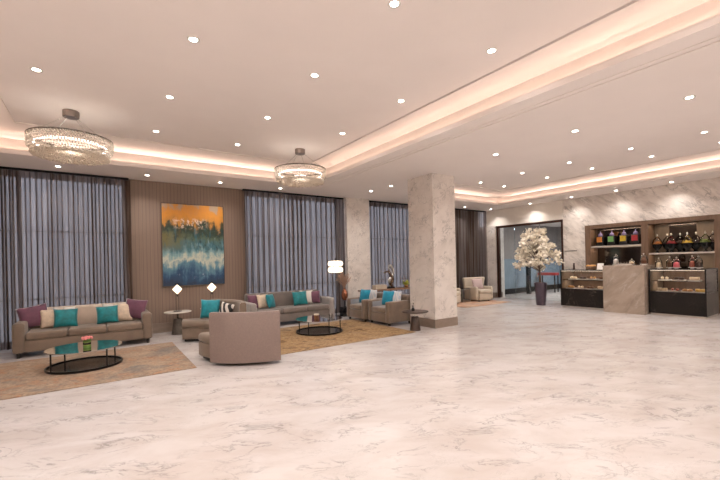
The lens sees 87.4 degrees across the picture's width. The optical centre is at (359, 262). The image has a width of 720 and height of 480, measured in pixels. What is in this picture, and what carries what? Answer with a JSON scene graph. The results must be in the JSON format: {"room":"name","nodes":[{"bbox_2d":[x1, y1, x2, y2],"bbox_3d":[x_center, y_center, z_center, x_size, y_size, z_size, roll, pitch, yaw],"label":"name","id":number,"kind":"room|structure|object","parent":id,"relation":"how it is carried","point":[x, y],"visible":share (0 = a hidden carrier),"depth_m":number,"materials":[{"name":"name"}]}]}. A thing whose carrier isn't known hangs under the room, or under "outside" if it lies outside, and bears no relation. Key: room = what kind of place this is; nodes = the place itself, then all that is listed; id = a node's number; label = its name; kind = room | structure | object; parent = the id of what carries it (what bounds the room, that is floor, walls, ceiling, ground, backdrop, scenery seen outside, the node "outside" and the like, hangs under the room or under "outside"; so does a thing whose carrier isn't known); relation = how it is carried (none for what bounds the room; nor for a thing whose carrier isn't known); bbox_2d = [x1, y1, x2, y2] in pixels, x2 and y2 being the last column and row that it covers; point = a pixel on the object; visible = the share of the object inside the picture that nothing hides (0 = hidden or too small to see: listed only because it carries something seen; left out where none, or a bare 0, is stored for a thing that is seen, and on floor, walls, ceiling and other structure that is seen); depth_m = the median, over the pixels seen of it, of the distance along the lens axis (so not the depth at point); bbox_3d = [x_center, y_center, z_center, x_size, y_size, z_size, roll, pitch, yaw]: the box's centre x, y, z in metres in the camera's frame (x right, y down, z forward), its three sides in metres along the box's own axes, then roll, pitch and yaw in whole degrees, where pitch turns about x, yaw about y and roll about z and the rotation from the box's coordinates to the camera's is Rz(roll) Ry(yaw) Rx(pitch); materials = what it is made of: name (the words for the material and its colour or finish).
{"room":"hotel lobby","nodes":[
{"label":"hotel lobby","id":0,"kind":"room"},
{"bbox_2d":[129,179,245,323],"bbox_3d":[-4.276,-0.129,9.458,2.680,3.550,0.480,-1,0,-35],"label":"wall","id":1,"kind":"structure","parent":0,"point":[146,197],"depth_m":9.01,"materials":[{"name":"brown wood"}]},
{"bbox_2d":[152,322,172,333],"bbox_3d":[-4.095,1.532,9.250,2.680,0.220,0.025,-1,0,-35],"label":"baseboard","id":2,"kind":"structure","parent":1,"relation":"attached to","point":[160,327],"depth_m":8.85,"materials":[{"name":"stone"}]},
{"bbox_2d":[161,203,224,286],"bbox_3d":[-4.083,-0.424,9.267,1.424,1.984,0.051,-1,0,-35],"label":"painting","id":3,"kind":"object","parent":1,"relation":"attached to","point":[192,236],"visible":1,"depth_m":9.22,"materials":[{"name":"paint"}]},
{"bbox_2d":[0,0,632,162],"bbox_3d":[-0.441,-2.401,3.245,5.210,0.060,10.380,-1,0,-35],"label":"ceiling","id":4,"kind":"structure","parent":0,"point":[114,63],"depth_m":4.38,"materials":[{"name":"paint"}]},
{"bbox_2d":[24,109,113,165],"bbox_3d":[-4.369,-1.927,5.702,1.073,0.712,1.075,-1,0,10],"label":"chandelier","id":5,"kind":"object","parent":4,"relation":"hanging from","point":[57,153],"visible":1,"depth_m":5.57,"materials":[{"name":"metal"}]},
{"bbox_2d":[0,97,298,162],"bbox_3d":[-0.453,-2.385,3.237,5.238,0.070,10.436,-1,0,-35],"label":"trim","id":6,"kind":"structure","parent":4,"relation":"attached to","point":[1,100],"depth_m":7.06,"materials":[{"name":"paint"}]},
{"bbox_2d":[274,148,325,187],"bbox_3d":[-1.244,-1.996,7.862,1.074,0.712,1.073,-1,0,10],"label":"chandelier","id":7,"kind":"object","parent":4,"relation":"hanging from","point":[292,180],"visible":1,"depth_m":7.69,"materials":[{"name":"metal"}]},
{"bbox_2d":[0,0,709,174],"bbox_3d":[-0.516,-2.393,3.266,7.150,0.072,12.700,-1,0,-35],"label":"cove","id":8,"kind":"structure","parent":4,"relation":"attached to","point":[635,16],"depth_m":5.41,"materials":[{"name":"paint"}]},
{"bbox_2d":[388,0,400,8],"bbox_3d":[0.317,-2.385,3.476,0.126,0.006,0.126,-1,0,-35],"label":"recessed light","id":9,"kind":"object","parent":4,"relation":"in","point":[393,4],"visible":1,"depth_m":3.47,"materials":[{"name":"beige"}]},
{"bbox_2d":[343,197,370,305],"bbox_3d":[-0.242,-0.220,12.081,0.860,3.550,0.750,-1,0,-35],"label":"wall pier","id":10,"kind":"object","parent":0,"point":[356,210],"visible":0.5,"depth_m":11.73,"materials":[{"name":"stone"}]},
{"bbox_2d":[0,289,719,479],"bbox_3d":[4.718,1.545,7.122,22.600,0.200,14.800,-1,0,-35],"label":"floor","id":11,"kind":"structure","parent":0,"point":[517,389],"depth_m":3.96,"materials":[{"name":"stone"}]},
{"bbox_2d":[12,302,151,358],"bbox_3d":[-5.391,1.271,7.475,2.140,0.800,0.940,-1,0,-35],"label":"sofa","id":12,"kind":"object","parent":11,"relation":"on","point":[24,339],"visible":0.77,"depth_m":7.18,"materials":[{"name":"beige fabric"}]},
{"bbox_2d":[15,303,46,328],"bbox_3d":[-6.116,1.018,7.065,0.181,0.473,0.515,-1,0,38],"label":"cushion","id":13,"kind":"object","parent":12,"relation":"on","point":[32,315],"visible":0.75,"depth_m":7.00,"materials":[{"name":"fabric"}]},
{"bbox_2d":[25,326,69,340],"bbox_3d":[-5.816,1.315,7.036,0.594,0.130,0.700,-1,0,-35],"label":"seat cushion","id":14,"kind":"object","parent":12,"relation":"on","point":[35,333],"depth_m":6.82,"materials":[{"name":"beige fabric"}]},
{"bbox_2d":[40,308,63,328],"bbox_3d":[-5.874,1.071,7.192,0.388,0.362,0.168,-1,0,-42],"label":"cushion","id":15,"kind":"object","parent":12,"relation":"on","point":[47,316],"visible":0.66,"depth_m":7.10,"materials":[{"name":"beige fabric"}]},
{"bbox_2d":[53,308,77,327],"bbox_3d":[-5.656,1.070,7.239,0.390,0.358,0.180,-1,0,-38],"label":"cushion","id":16,"kind":"object","parent":12,"relation":"on","point":[62,317],"visible":1,"depth_m":7.19,"materials":[{"name":"teal fabric"}]},
{"bbox_2d":[68,323,106,335],"bbox_3d":[-5.322,1.304,7.377,0.594,0.130,0.700,-1,0,-35],"label":"seat cushion","id":17,"kind":"object","parent":12,"relation":"on","point":[83,329],"depth_m":7.16,"materials":[{"name":"beige fabric"}]},
{"bbox_2d":[96,305,118,323],"bbox_3d":[-5.115,1.058,7.625,0.390,0.358,0.180,-1,0,-34],"label":"cushion","id":18,"kind":"object","parent":12,"relation":"on","point":[106,314],"visible":1,"depth_m":7.57,"materials":[{"name":"teal fabric"}]},
{"bbox_2d":[113,303,133,320],"bbox_3d":[-4.948,1.041,7.870,0.395,0.389,0.170,-1,0,-27],"label":"cushion","id":19,"kind":"object","parent":12,"relation":"on","point":[123,309],"visible":0.73,"depth_m":7.83,"materials":[{"name":"beige fabric"}]},
{"bbox_2d":[107,319,142,331],"bbox_3d":[-4.829,1.293,7.718,0.594,0.130,0.700,-1,0,-35],"label":"seat cushion","id":20,"kind":"object","parent":12,"relation":"on","point":[136,325],"depth_m":7.50,"materials":[{"name":"beige fabric"}]},
{"bbox_2d":[126,298,147,318],"bbox_3d":[-4.759,0.989,7.969,0.476,0.470,0.175,-1,0,-14],"label":"cushion","id":21,"kind":"object","parent":12,"relation":"on","point":[136,307],"visible":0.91,"depth_m":7.93,"materials":[{"name":"fabric"}]},
{"bbox_2d":[0,342,196,399],"bbox_3d":[-4.708,1.649,5.620,3.780,0.011,2.360,-1,0,-35],"label":"rug","id":22,"kind":"object","parent":11,"relation":"on","point":[27,377],"visible":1,"depth_m":5.64,"materials":[{"name":"beige carpet"}]},
{"bbox_2d":[43,340,122,374],"bbox_3d":[-4.354,1.485,5.964,1.010,0.300,1.010,-1,0,-35],"label":"coffee table","id":23,"kind":"object","parent":22,"relation":"on","point":[93,363],"visible":0.98,"depth_m":5.88,"materials":[{"name":"glass"}]},
{"bbox_2d":[46,357,120,371],"bbox_3d":[-4.351,1.623,5.964,0.958,0.013,0.958,-1,0,-35],"label":"shelf","id":24,"kind":"object","parent":23,"relation":"attached to","point":[85,364],"depth_m":5.93,"materials":[{"name":"black glass"}]},
{"bbox_2d":[81,336,92,347],"bbox_3d":[-4.278,1.241,5.900,0.126,0.182,0.144,-1,0,13],"label":"flower vase","id":25,"kind":"object","parent":23,"relation":"on","point":[86,339],"visible":1,"depth_m":5.86,"materials":[{"name":"green glass"}]},
{"bbox_2d":[164,310,190,334],"bbox_3d":[-4.176,1.386,8.641,0.580,0.515,0.580,-1,0,-35],"label":"side table","id":26,"kind":"object","parent":11,"relation":"on","point":[177,322],"visible":0.89,"depth_m":8.54,"materials":[{"name":"white stone"}]},
{"bbox_2d":[172,283,181,311],"bbox_3d":[-4.200,0.801,8.657,0.180,0.654,0.180,-1,0,7],"label":"table lamp","id":27,"kind":"object","parent":26,"relation":"on","point":[176,289],"visible":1,"depth_m":8.64,"materials":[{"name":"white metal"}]},
{"bbox_2d":[244,289,334,321],"bbox_3d":[-1.893,1.193,9.977,2.340,0.800,0.880,-1,0,-35],"label":"sofa","id":28,"kind":"object","parent":11,"relation":"on","point":[284,302],"visible":0.57,"depth_m":9.94,"materials":[{"name":"grey fabric"}]},
{"bbox_2d":[247,294,259,307],"bbox_3d":[-2.670,0.999,9.514,0.168,0.351,0.360,-1,0,44],"label":"cushion","id":29,"kind":"object","parent":28,"relation":"on","point":[251,298],"visible":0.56,"depth_m":9.44,"materials":[{"name":"fabric"}]},
{"bbox_2d":[256,294,267,308],"bbox_3d":[-2.476,0.995,9.610,0.168,0.351,0.360,-1,0,35],"label":"cushion","id":30,"kind":"object","parent":28,"relation":"on","point":[261,299],"visible":0.83,"depth_m":9.52,"materials":[{"name":"beige fabric"}]},
{"bbox_2d":[257,307,282,313],"bbox_3d":[-2.373,1.238,9.499,0.661,0.130,0.640,-1,0,-35],"label":"seat cushion","id":31,"kind":"object","parent":28,"relation":"on","point":[280,309],"depth_m":9.40,"materials":[{"name":"grey fabric"}]},
{"bbox_2d":[266,294,274,307],"bbox_3d":[-2.286,0.992,9.634,0.172,0.366,0.374,-1,0,15],"label":"cushion","id":32,"kind":"object","parent":28,"relation":"on","point":[270,300],"visible":1,"depth_m":9.52,"materials":[{"name":"teal fabric"}]},
{"bbox_2d":[276,305,306,313],"bbox_3d":[-1.825,1.226,9.878,0.661,0.130,0.640,-1,0,-35],"label":"seat cushion","id":33,"kind":"object","parent":28,"relation":"on","point":[286,309],"depth_m":9.68,"materials":[{"name":"grey fabric"}]},
{"bbox_2d":[292,291,307,305],"bbox_3d":[-1.614,0.969,10.140,0.428,0.377,0.179,-1,0,-33],"label":"cushion","id":34,"kind":"object","parent":28,"relation":"on","point":[299,298],"visible":1,"depth_m":10.08,"materials":[{"name":"teal fabric"}]},
{"bbox_2d":[309,290,320,303],"bbox_3d":[-1.272,0.967,10.476,0.340,0.353,0.165,-1,0,-20],"label":"cushion","id":35,"kind":"object","parent":28,"relation":"on","point":[315,295],"visible":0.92,"depth_m":10.43,"materials":[{"name":"fabric"}]},
{"bbox_2d":[301,303,328,310],"bbox_3d":[-1.276,1.214,10.257,0.661,0.130,0.640,-1,0,-35],"label":"seat cushion","id":36,"kind":"object","parent":28,"relation":"on","point":[312,306],"depth_m":10.05,"materials":[{"name":"grey fabric"}]},
{"bbox_2d":[327,258,342,315],"bbox_3d":[-0.702,0.721,10.928,0.452,1.690,0.451,-1,0,33],"label":"floor lamp","id":37,"kind":"object","parent":11,"relation":"on","point":[334,266],"visible":0.92,"depth_m":10.79,"materials":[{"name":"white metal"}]},
{"bbox_2d":[340,300,346,316],"bbox_3d":[-0.438,1.328,10.883,0.220,0.465,0.220,-1,0,-35],"label":"pedestal","id":38,"kind":"object","parent":11,"relation":"on","point":[343,310],"visible":0.82,"depth_m":10.78,"materials":[{"name":"black paint"}]},
{"bbox_2d":[336,272,350,299],"bbox_3d":[-0.460,0.676,10.882,0.391,0.836,0.408,-1,0,10],"label":"vase","id":39,"kind":"object","parent":38,"relation":"on","point":[344,294],"visible":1,"depth_m":10.83,"materials":[{"name":"orange metal"}]},
{"bbox_2d":[280,319,413,354],"bbox_3d":[-1.002,1.566,8.162,3.670,0.011,2.490,-1,0,-35],"label":"rug","id":40,"kind":"object","parent":11,"relation":"on","point":[354,330],"visible":0.54,"depth_m":7.93,"materials":[{"name":"brown carpet"}]},
{"bbox_2d":[182,299,246,340],"bbox_3d":[-2.960,1.200,7.704,1.755,0.806,0.811,-1,0,28],"label":"curved sofa","id":41,"kind":"object","parent":40,"relation":"on","point":[192,327],"visible":0.32,"depth_m":7.64,"materials":[{"name":"beige fabric"}]},
{"bbox_2d":[182,318,208,328],"bbox_3d":[-3.013,1.260,7.676,1.685,0.145,0.711,-1,0,28],"label":"seat cushion","id":42,"kind":"object","parent":41,"relation":"on","point":[192,323],"depth_m":7.62,"materials":[{"name":"beige fabric"}]},
{"bbox_2d":[200,299,219,317],"bbox_3d":[-3.154,0.983,7.925,0.410,0.407,0.162,-1,0,-4],"label":"cushion","id":43,"kind":"object","parent":41,"relation":"on","point":[207,306],"visible":0.8,"depth_m":7.87,"materials":[{"name":"teal fabric"}]},
{"bbox_2d":[219,301,233,311],"bbox_3d":[-2.766,1.004,7.765,0.400,0.391,0.140,-1,0,21],"label":"cushion","id":44,"kind":"object","parent":41,"relation":"on","point":[225,307],"visible":0.57,"depth_m":7.72,"materials":[{"name":"white fabric"}]},
{"bbox_2d":[198,310,280,363],"bbox_3d":[-1.976,1.177,6.109,0.998,0.806,1.198,-1,0,-35],"label":"curved sofa","id":45,"kind":"object","parent":40,"relation":"on","point":[232,337],"visible":1,"depth_m":5.76,"materials":[{"name":"beige fabric"}]},
{"bbox_2d":[198,332,209,343],"bbox_3d":[-2.024,1.238,6.254,1.309,0.145,0.710,-1,0,13],"label":"seat cushion","id":46,"kind":"object","parent":45,"relation":"on","point":[204,338],"depth_m":6.15,"materials":[{"name":"beige fabric"}]},
{"bbox_2d":[295,315,342,335],"bbox_3d":[-0.915,1.408,8.461,1.050,0.300,1.050,-1,0,-35],"label":"coffee table","id":47,"kind":"object","parent":40,"relation":"on","point":[315,330],"visible":0.98,"depth_m":8.38,"materials":[{"name":"black metal"}]},
{"bbox_2d":[297,327,339,333],"bbox_3d":[-0.912,1.546,8.461,0.998,0.013,0.998,-1,0,-35],"label":"shelf","id":48,"kind":"object","parent":47,"relation":"attached to","point":[312,330],"depth_m":8.47,"materials":[{"name":"black glass"}]},
{"bbox_2d":[347,292,382,321],"bbox_3d":[0.189,1.186,10.181,0.800,0.720,0.850,-1,0,-35],"label":"armchair","id":49,"kind":"object","parent":11,"relation":"on","point":[355,308],"visible":0.48,"depth_m":9.97,"materials":[{"name":"grey fabric"}]},
{"bbox_2d":[350,303,361,309],"bbox_3d":[0.111,1.183,10.127,0.610,0.130,0.550,-1,0,-35],"label":"seat cushion","id":50,"kind":"object","parent":49,"relation":"on","point":[353,306],"depth_m":9.98,"materials":[{"name":"beige fabric"}]},
{"bbox_2d":[359,289,370,301],"bbox_3d":[0.133,0.927,10.291,0.170,0.371,0.400,-1,0,-40],"label":"cushion","id":51,"kind":"object","parent":49,"relation":"on","point":[364,294],"visible":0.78,"depth_m":10.22,"materials":[{"name":"teal fabric"}]},
{"bbox_2d":[358,286,409,291],"bbox_3d":[1.018,1.170,11.805,2.350,0.715,0.400,-1,0,-35],"label":"console table","id":52,"kind":"object","parent":11,"relation":"on","point":[408,287],"visible":0.2,"depth_m":11.59,"materials":[{"name":"brown wood"}]},
{"bbox_2d":[384,264,394,288],"bbox_3d":[0.912,0.439,11.699,0.418,0.750,0.172,-1,0,-35],"label":"sculpture","id":53,"kind":"object","parent":52,"relation":"on","point":[391,278],"visible":0.99,"depth_m":11.69,"materials":[{"name":"black paint"}]},
{"bbox_2d":[368,294,409,325],"bbox_3d":[0.761,1.173,9.495,0.800,0.720,0.850,-1,0,-35],"label":"armchair","id":54,"kind":"object","parent":11,"relation":"on","point":[389,313],"visible":0.77,"depth_m":9.19,"materials":[{"name":"grey fabric"}]},
{"bbox_2d":[372,305,384,312],"bbox_3d":[0.683,1.170,9.441,0.610,0.130,0.550,-1,0,-35],"label":"seat cushion","id":55,"kind":"object","parent":54,"relation":"on","point":[375,308],"depth_m":9.32,"materials":[{"name":"grey fabric"}]},
{"bbox_2d":[382,290,393,304],"bbox_3d":[0.711,0.914,9.596,0.170,0.371,0.400,-1,0,-40],"label":"cushion","id":56,"kind":"object","parent":54,"relation":"on","point":[387,296],"visible":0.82,"depth_m":9.53,"materials":[{"name":"teal fabric"}]},
{"bbox_2d":[401,309,428,330],"bbox_3d":[1.234,1.308,8.427,0.600,0.430,0.600,-1,0,-35],"label":"side table","id":57,"kind":"object","parent":11,"relation":"on","point":[415,324],"visible":0.95,"depth_m":8.35,"materials":[{"name":"wood"}]},
{"bbox_2d":[457,300,507,307],"bbox_3d":[4.030,1.454,13.394,2.400,0.011,1.400,-1,0,-35],"label":"rug","id":58,"kind":"object","parent":11,"relation":"on","point":[474,303],"visible":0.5,"depth_m":13.25,"materials":[{"name":"beige carpet"}]},
{"bbox_2d":[462,277,492,300],"bbox_3d":[4.462,1.004,14.151,1.016,0.867,0.782,-1,0,-23],"label":"tub chair","id":59,"kind":"object","parent":58,"relation":"on","point":[486,293],"visible":0.88,"depth_m":13.97,"materials":[{"name":"beige fabric"}]},
{"bbox_2d":[471,278,483,288],"bbox_3d":[4.409,0.813,14.126,0.500,0.388,0.161,-1,0,-23],"label":"cushion","id":60,"kind":"object","parent":59,"relation":"on","point":[476,282],"visible":0.88,"depth_m":14.07,"materials":[{"name":"white fabric"}]},
{"bbox_2d":[534,282,546,304],"bbox_3d":[5.984,1.044,12.453,0.400,0.745,0.400,-1,0,-35],"label":"vase","id":61,"kind":"object","parent":11,"relation":"on","point":[540,288],"visible":0.98,"depth_m":12.32,"materials":[{"name":"grey ceramic"}]},
{"bbox_2d":[512,227,564,282],"bbox_3d":[5.798,-0.206,12.709,1.258,1.969,1.692,-1,0,-19],"label":"blossom tree","id":62,"kind":"object","parent":61,"relation":"in","point":[539,248],"visible":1,"depth_m":12.45,"materials":[{"name":"white plant"}]},
{"bbox_2d":[538,272,558,291],"bbox_3d":[8.643,0.917,17.256,0.360,0.880,0.840,-1,0,-35],"label":"table","id":63,"kind":"object","parent":11,"relation":"on","point":[542,273],"visible":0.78,"depth_m":17.03,"materials":[{"name":"red metal"}]},
{"bbox_2d":[560,269,603,309],"bbox_3d":[7.057,0.810,11.605,0.830,1.165,1.300,-1,0,-35],"label":"display case","id":64,"kind":"object","parent":11,"relation":"on","point":[574,298],"visible":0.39,"depth_m":11.68,"materials":[{"name":"metal"}]},
{"bbox_2d":[602,265,654,314],"bbox_3d":[7.476,0.733,10.468,0.790,1.300,0.994,-1,0,-35],"label":"counter","id":65,"kind":"object","parent":11,"relation":"on","point":[625,287],"depth_m":10.18,"materials":[{"name":"stone"}]},
{"bbox_2d":[602,265,654,266],"bbox_3d":[7.462,0.103,10.468,0.790,0.040,0.994,-1,0,-35],"label":"countertop","id":66,"kind":"structure","parent":65,"relation":"on","point":[605,265],"depth_m":10.15,"materials":[{"name":"stone"}]},
{"bbox_2d":[585,214,719,313],"bbox_3d":[8.642,0.062,11.265,0.540,2.590,3.320,-1,0,-35],"label":"shelf unit","id":67,"kind":"object","parent":11,"relation":"on","point":[648,229],"visible":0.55,"depth_m":11.12,"materials":[{"name":"brown wood"}]},
{"bbox_2d":[596,232,605,245],"bbox_3d":[7.852,-0.762,12.288,0.188,0.470,0.230,-1,0,-35],"label":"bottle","id":68,"kind":"object","parent":67,"relation":"on","point":[600,240],"visible":0.98,"depth_m":12.23,"materials":[{"name":"orange glass"}]},
{"bbox_2d":[607,231,616,245],"bbox_3d":[8.039,-0.766,12.016,0.188,0.470,0.230,-1,0,-35],"label":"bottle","id":69,"kind":"object","parent":67,"relation":"on","point":[611,239],"visible":0.95,"depth_m":11.96,"materials":[{"name":"green glass"}]},
{"bbox_2d":[597,226,640,265],"bbox_3d":[8.392,-0.383,12.066,0.015,1.450,1.410,-1,0,-35],"label":"mirror","id":70,"kind":"object","parent":67,"relation":"attached to","point":[605,255],"depth_m":12.11,"materials":[{"name":"black mirror"}]},
{"bbox_2d":[619,230,628,244],"bbox_3d":[8.232,-0.770,11.736,0.188,0.470,0.230,-1,0,-35],"label":"bottle","id":71,"kind":"object","parent":67,"relation":"on","point":[623,238],"visible":0.95,"depth_m":11.68,"materials":[{"name":"yellow glass"}]},
{"bbox_2d":[630,229,640,244],"bbox_3d":[8.409,-0.774,11.481,0.188,0.470,0.230,-1,0,-35],"label":"bottle","id":72,"kind":"object","parent":67,"relation":"on","point":[635,238],"visible":0.96,"depth_m":11.42,"materials":[{"name":"red glass"}]},
{"bbox_2d":[652,234,662,252],"bbox_3d":[8.707,-0.556,11.028,0.250,0.560,0.250,-1,0,-35],"label":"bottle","id":73,"kind":"object","parent":67,"relation":"on","point":[657,245],"visible":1,"depth_m":11.00,"materials":[{"name":"glass"}]},
{"bbox_2d":[652,244,662,252],"bbox_3d":[8.711,-0.401,11.028,0.250,0.250,0.250,-1,0,-35],"label":"bowl","id":74,"kind":"object","parent":73,"relation":"on","point":[657,247],"depth_m":10.98,"materials":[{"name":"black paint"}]},
{"bbox_2d":[666,233,676,251],"bbox_3d":[8.886,-0.560,10.751,0.250,0.560,0.250,-1,0,-35],"label":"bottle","id":75,"kind":"object","parent":67,"relation":"on","point":[671,245],"visible":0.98,"depth_m":10.71,"materials":[{"name":"black glass"}]},
{"bbox_2d":[666,243,676,251],"bbox_3d":[8.890,-0.405,10.751,0.250,0.250,0.250,-1,0,-35],"label":"bowl","id":76,"kind":"object","parent":75,"relation":"on","point":[670,246],"depth_m":10.69,"materials":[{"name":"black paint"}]},
{"bbox_2d":[676,233,684,251],"bbox_3d":[9.117,-0.565,10.716,0.250,0.560,0.250,-1,0,-35],"label":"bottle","id":77,"kind":"object","parent":67,"relation":"on","point":[679,246],"visible":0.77,"depth_m":10.69,"materials":[{"name":"black glass"}]},
{"bbox_2d":[669,222,697,267],"bbox_3d":[9.270,-0.402,10.794,0.015,1.450,0.620,-1,0,-35],"label":"mirror","id":78,"kind":"object","parent":67,"relation":"attached to","point":[690,227],"depth_m":10.78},
{"bbox_2d":[681,232,692,251],"bbox_3d":[9.091,-0.564,10.454,0.250,0.560,0.250,-1,0,-35],"label":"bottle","id":79,"kind":"object","parent":67,"relation":"on","point":[687,245],"visible":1,"depth_m":10.42,"materials":[{"name":"black glass"}]},
{"bbox_2d":[682,243,692,251],"bbox_3d":[9.095,-0.409,10.454,0.250,0.250,0.250,-1,0,-35],"label":"bowl","id":80,"kind":"object","parent":79,"relation":"on","point":[687,246],"depth_m":10.40,"materials":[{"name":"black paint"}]},
{"bbox_2d":[692,232,701,251],"bbox_3d":[9.316,-0.569,10.428,0.250,0.560,0.250,-1,0,-35],"label":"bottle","id":81,"kind":"object","parent":67,"relation":"on","point":[696,245],"visible":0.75,"depth_m":10.39,"materials":[{"name":"black glass"}]},
{"bbox_2d":[692,243,700,251],"bbox_3d":[9.319,-0.414,10.428,0.250,0.250,0.250,-1,0,-35],"label":"bowl","id":82,"kind":"object","parent":81,"relation":"on","point":[696,246],"depth_m":10.38,"materials":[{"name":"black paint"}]},
{"bbox_2d":[699,231,711,251],"bbox_3d":[9.307,-0.569,10.142,0.250,0.560,0.250,-1,0,-35],"label":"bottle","id":83,"kind":"object","parent":67,"relation":"on","point":[705,244],"visible":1,"depth_m":10.11,"materials":[{"name":"black glass"}]},
{"bbox_2d":[699,242,711,251],"bbox_3d":[9.310,-0.414,10.142,0.250,0.250,0.250,-1,0,-35],"label":"bowl","id":84,"kind":"object","parent":83,"relation":"on","point":[705,245],"depth_m":10.09,"materials":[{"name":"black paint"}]},
{"bbox_2d":[648,268,718,318],"bbox_3d":[8.388,0.763,9.773,1.020,1.200,1.150,-1,0,-35],"label":"display case","id":85,"kind":"object","parent":11,"relation":"on","point":[705,305],"visible":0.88,"depth_m":9.57,"materials":[{"name":"metal"}]},
{"bbox_2d":[652,279,704,281],"bbox_3d":[8.374,0.477,9.767,0.880,0.008,1.090,-1,0,-35],"label":"glass shelf","id":86,"kind":"object","parent":85,"relation":"attached to","point":[653,280],"depth_m":9.98,"materials":[{"name":"clear glass"}]},
{"bbox_2d":[0,16,719,210],"bbox_3d":[2.332,-2.083,5.531,17.000,0.060,14.800,-1,0,-35],"label":"ceiling","id":87,"kind":"structure","parent":0,"point":[649,101],"depth_m":6.09,"materials":[{"name":"paint"}]},
{"bbox_2d":[0,166,132,350],"bbox_3d":[-6.669,-0.081,7.396,3.740,3.530,0.140,-1,0,-35],"label":"curtain","id":88,"kind":"object","parent":87,"relation":"hanging from","point":[65,237],"visible":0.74,"depth_m":7.75,"materials":[{"name":"grey fabric"}]},
{"bbox_2d":[242,189,345,312],"bbox_3d":[-1.770,-0.191,10.783,3.110,3.530,0.154,-1,0,-35],"label":"curtain","id":89,"kind":"object","parent":87,"relation":"hanging from","point":[291,239],"visible":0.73,"depth_m":10.67,"materials":[{"name":"grey fabric"}]},
{"bbox_2d":[0,0,719,181],"bbox_3d":[-0.511,-2.162,3.266,6.230,0.225,11.780,-1,0,-35],"label":"trim","id":90,"kind":"structure","parent":87,"relation":"attached to","point":[710,8],"depth_m":5.21,"materials":[{"name":"paint"}]},
{"bbox_2d":[369,200,409,293],"bbox_3d":[1.236,-0.258,12.861,2.420,3.530,0.150,-1,0,-35],"label":"curtain","id":91,"kind":"object","parent":87,"relation":"hanging from","point":[388,221],"visible":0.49,"depth_m":12.70,"materials":[{"name":"grey fabric"}]},
{"bbox_2d":[455,208,487,298],"bbox_3d":[4.117,-0.322,14.849,2.742,3.530,0.139,-1,0,-35],"label":"curtain","id":92,"kind":"object","parent":87,"relation":"hanging from","point":[470,225],"visible":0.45,"depth_m":15.06,"materials":[{"name":"brown fabric"}]},
{"bbox_2d":[312,35,719,188],"bbox_3d":[2.447,-2.050,4.760,0.112,0.011,13.000,-1,0,-35],"label":"trim","id":93,"kind":"structure","parent":87,"relation":"attached to","point":[719,35],"depth_m":4.66,"materials":[{"name":"paint"}]},
{"bbox_2d":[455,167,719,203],"bbox_3d":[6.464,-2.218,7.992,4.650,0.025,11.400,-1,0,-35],"label":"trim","id":94,"kind":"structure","parent":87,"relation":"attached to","point":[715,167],"depth_m":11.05,"materials":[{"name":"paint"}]},
{"bbox_2d":[407,173,456,319],"bbox_3d":[1.745,-0.364,9.129,0.740,3.350,0.830,-1,0,-35],"label":"column","id":95,"kind":"structure","parent":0,"point":[431,199],"depth_m":8.82,"materials":[{"name":"stone"}]},
{"bbox_2d":[410,316,457,328],"bbox_3d":[1.785,1.411,9.129,0.760,0.200,0.850,-1,0,-35],"label":"baseboard","id":96,"kind":"structure","parent":95,"relation":"attached to","point":[439,323],"depth_m":8.77,"materials":[{"name":"stone"}]},
{"bbox_2d":[486,226,504,296],"bbox_3d":[5.434,-0.021,15.827,0.570,2.900,1.030,-1,0,-35],"label":"wall pier","id":97,"kind":"object","parent":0,"point":[491,248],"visible":0.43,"depth_m":15.44,"materials":[{"name":"stone"}]},
{"bbox_2d":[526,261,531,293],"bbox_3d":[7.380,0.610,16.480,0.150,1.550,0.150,-1,0,-35],"label":"wall column","id":98,"kind":"structure","parent":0,"point":[528,270],"depth_m":16.43,"materials":[{"name":"black metal"}]},
{"bbox_2d":[503,225,561,288],"bbox_3d":[9.887,-0.271,14.670,5.450,3.200,7.300,-1,0,-35],"label":"wall","id":99,"kind":"structure","parent":0,"point":[511,244],"depth_m":17.10,"materials":[{"name":"paint"}]},
{"bbox_2d":[504,258,561,288],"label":"window","id":100,"kind":"structure","parent":99,"relation":"in","point":[510,272],"depth_m":17.12,"materials":[{"name":"blue glass"}]},
{"bbox_2d":[505,284,560,293],"bbox_3d":[9.824,1.221,14.634,5.250,0.220,6.950,-1,0,-35],"label":"baseboard","id":101,"kind":"structure","parent":99,"relation":"attached to","point":[515,290],"depth_m":17.14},
{"bbox_2d":[534,222,560,226],"bbox_3d":[9.799,-1.819,14.633,5.580,0.100,7.300,-1,0,-35],"label":"ceiling","id":102,"kind":"structure","parent":0,"point":[558,224],"depth_m":17.56,"materials":[{"name":"paint"}]},
{"bbox_2d":[454,119,719,190],"bbox_3d":[6.409,-2.554,7.886,3.560,0.060,10.230,-1,0,-35],"label":"ceiling","id":103,"kind":"structure","parent":0,"point":[687,140],"depth_m":9.11,"materials":[{"name":"paint"}]},
{"bbox_2d":[454,149,719,202],"bbox_3d":[6.457,-2.549,7.992,5.800,0.072,12.550,-1,0,-35],"label":"trim","id":104,"kind":"structure","parent":103,"relation":"attached to","point":[714,154],"depth_m":11.05,"materials":[{"name":"paint"}]},
{"bbox_2d":[486,177,719,269],"bbox_3d":[9.496,-0.437,10.197,0.670,3.550,13.980,-1,0,-35],"label":"wall","id":105,"kind":"structure","parent":0,"point":[699,197],"depth_m":11.87,"materials":[{"name":"stone"}]},
{"bbox_2d":[496,219,563,301],"bbox_3d":[6.353,-0.032,14.207,0.120,2.880,2.640,-1,0,-35],"label":"door","id":106,"kind":"structure","parent":105,"relation":"in","point":[561,220],"depth_m":15.18,"materials":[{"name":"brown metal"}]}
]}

